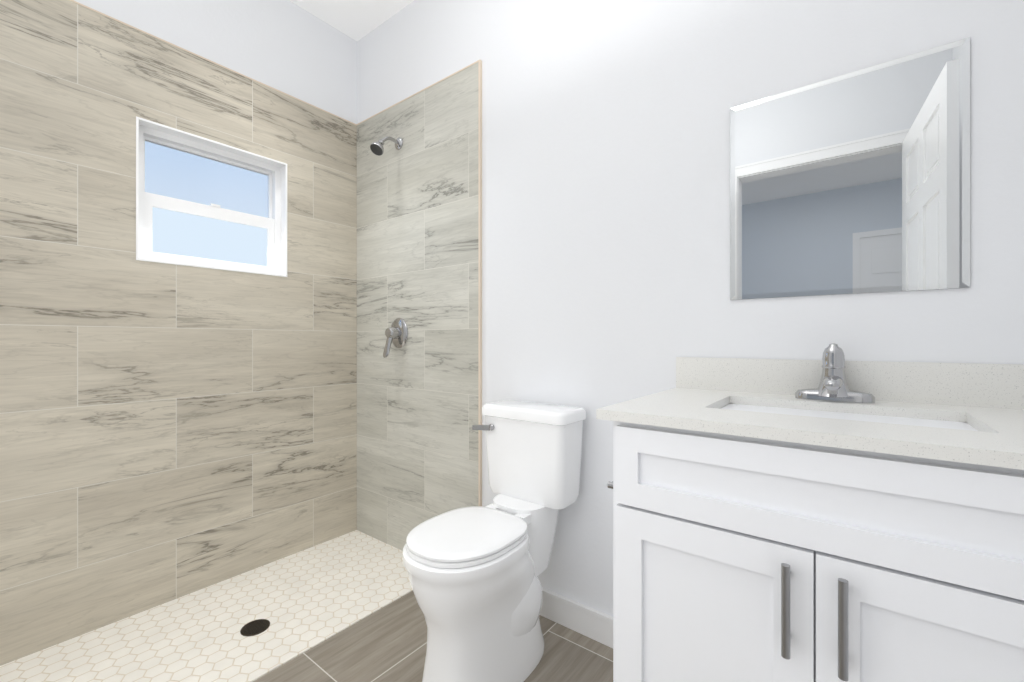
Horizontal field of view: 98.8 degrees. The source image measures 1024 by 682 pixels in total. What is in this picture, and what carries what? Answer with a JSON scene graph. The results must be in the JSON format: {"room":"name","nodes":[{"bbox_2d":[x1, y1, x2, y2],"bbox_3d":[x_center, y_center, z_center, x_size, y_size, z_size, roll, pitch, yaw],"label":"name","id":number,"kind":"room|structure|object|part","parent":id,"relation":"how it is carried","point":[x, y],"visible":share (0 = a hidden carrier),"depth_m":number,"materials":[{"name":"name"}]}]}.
{"room":"bathroom","nodes":[
{"label":"bathroom","id":0,"kind":"room"},
{"bbox_2d":[74,0,356,123],"bbox_3d":[-1.476,-0.310,1.754,0.120,2.720,2.090,0,0,38],"label":"wall","id":1,"kind":"structure","parent":0,"point":[289,47],"depth_m":2.06,"materials":[{"name":"white paint"}]},
{"bbox_2d":[0,0,356,665],"bbox_3d":[-1.423,-0.073,1.713,0.012,2.239,1.848,0,0,38],"label":"tile","id":2,"kind":"structure","parent":1,"relation":"attached to","point":[169,432],"depth_m":1.69,"materials":[{"name":"tile"}]},
{"bbox_2d":[136,116,286,276],"bbox_3d":[-1.309,-0.585,1.941,0.114,0.550,0.570,0,0,38],"label":"window","id":3,"kind":"structure","parent":1,"relation":"in","point":[171,230],"depth_m":1.93,"materials":[{"name":"white plastic"}]},
{"bbox_2d":[69,0,355,124],"bbox_3d":[-1.422,-1.196,1.712,0.014,0.006,1.848,0,0,38],"label":"trim","id":4,"kind":"structure","parent":1,"relation":"attached to","point":[69,0],"depth_m":1.84,"materials":[{"name":"beige"}]},
{"bbox_2d":[290,0,413,40],"bbox_3d":[-0.734,-1.720,-0.557,4.120,0.100,4.840,0,0,38],"label":"ceiling","id":5,"kind":"structure","parent":0,"point":[357,20],"depth_m":2.23,"materials":[{"name":"white paint"}]},
{"bbox_2d":[253,591,612,681],"bbox_3d":[-0.734,1.100,-0.557,4.120,0.100,4.840,0,0,38],"label":"floor","id":6,"kind":"structure","parent":0,"point":[388,643],"depth_m":1.47,"materials":[{"name":"brown tile"}]},
{"bbox_2d":[0,530,412,681],"bbox_3d":[-1.143,1.048,1.497,0.720,0.004,1.849,0,0,38],"label":"shower floor","id":7,"kind":"structure","parent":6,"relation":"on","point":[305,600],"depth_m":1.62,"materials":[{"name":"beige tile"}]},
{"bbox_2d":[240,619,269,635],"bbox_3d":[-0.936,1.044,1.602,0.094,0.004,0.094,0,0,38],"label":"shower drain","id":8,"kind":"object","parent":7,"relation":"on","point":[255,627],"visible":1,"depth_m":1.60,"materials":[{"name":"brown metal"}]},
{"bbox_2d":[402,400,585,681],"bbox_3d":[-0.067,0.642,1.418,0.371,0.815,0.628,0,0,38],"label":"toilet","id":9,"kind":"object","parent":6,"relation":"on","point":[473,572],"visible":1,"depth_m":1.33,"materials":[{"name":"white ceramic"}]},
{"bbox_3d":[-0.124,0.579,1.337,0.304,0.038,0.409,0,0,38],"label":"seat","id":10,"kind":"part","parent":9,"relation":"part of","materials":[{"name":"white plastic"}]},
{"bbox_3d":[-0.106,0.315,1.609,0.077,0.024,0.038,0,0,38],"label":"lever","id":11,"kind":"part","parent":9,"relation":"part of","materials":[{"name":"silver metal"}]},
{"bbox_2d":[596,343,1023,681],"bbox_3d":[0.651,0.528,0.908,0.801,1.044,0.581,0,0,38],"label":"bathroom vanity","id":12,"kind":"object","parent":6,"relation":"on","point":[832,515],"visible":1,"depth_m":0.75,"materials":[{"name":"white painted wood"},{"name":"quartz"},{"name":"brushed steel"}]},
{"bbox_2d":[596,357,1023,502],"bbox_3d":[0.662,0.108,0.914,0.790,0.116,0.557,0,0,38],"label":"countertop","id":13,"kind":"structure","parent":12,"relation":"on","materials":[{"name":"stone"}]},
{"bbox_2d":[795,343,875,403],"bbox_3d":[0.774,0.075,1.058,0.158,0.139,0.125,0,0,38],"label":"faucet","id":14,"kind":"object","parent":13,"relation":"on","point":[832,379],"depth_m":1.07,"materials":[{"name":"silver metal"}]},
{"bbox_2d":[357,0,1023,616],"bbox_3d":[0.250,-0.310,1.665,2.720,2.720,0.120,0,0,38],"label":"wall","id":15,"kind":"structure","parent":0,"point":[605,202],"depth_m":1.45,"materials":[{"name":"white paint"}]},
{"bbox_2d":[357,62,477,550],"bbox_3d":[-0.497,-0.073,2.159,0.908,2.239,0.012,0,0,38],"label":"tile","id":16,"kind":"structure","parent":15,"relation":"attached to","point":[417,273],"depth_m":2.12,"materials":[{"name":"tile"}]},
{"bbox_2d":[370,136,402,155],"bbox_3d":[-0.612,-0.956,2.136,0.069,0.128,0.164,0,0,38],"label":"shower head","id":17,"kind":"object","parent":16,"relation":"attached to","point":[376,148],"visible":1,"depth_m":2.11},
{"bbox_2d":[383,318,407,357],"bbox_3d":[-0.591,-0.018,2.171,0.136,0.197,0.082,0,0,38],"label":"shower valve","id":18,"kind":"object","parent":16,"relation":"attached to","point":[396,333],"visible":1,"depth_m":2.16,"materials":[{"name":"silver metal"}]},
{"bbox_2d":[356,60,481,506],"bbox_3d":[-0.489,-0.074,2.150,0.900,2.249,0.014,0,0,38],"label":"trim","id":19,"kind":"structure","parent":15,"relation":"attached to","point":[479,280],"depth_m":1.87,"materials":[{"name":"beige"}]},
{"bbox_2d":[540,588,612,647],"bbox_3d":[0.205,1.000,1.614,0.850,0.100,0.015,0,0,38],"label":"baseboard","id":20,"kind":"structure","parent":15,"relation":"attached to","point":[589,622],"depth_m":1.57,"materials":[{"name":"white wood"}]},
{"bbox_2d":[730,37,969,299],"bbox_3d":[0.832,-0.400,1.134,0.490,0.560,0.005,0,0,38],"label":"mirror","id":21,"kind":"object","parent":15,"relation":"attached to","point":[858,181],"visible":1,"depth_m":1.10,"materials":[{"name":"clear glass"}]}
]}

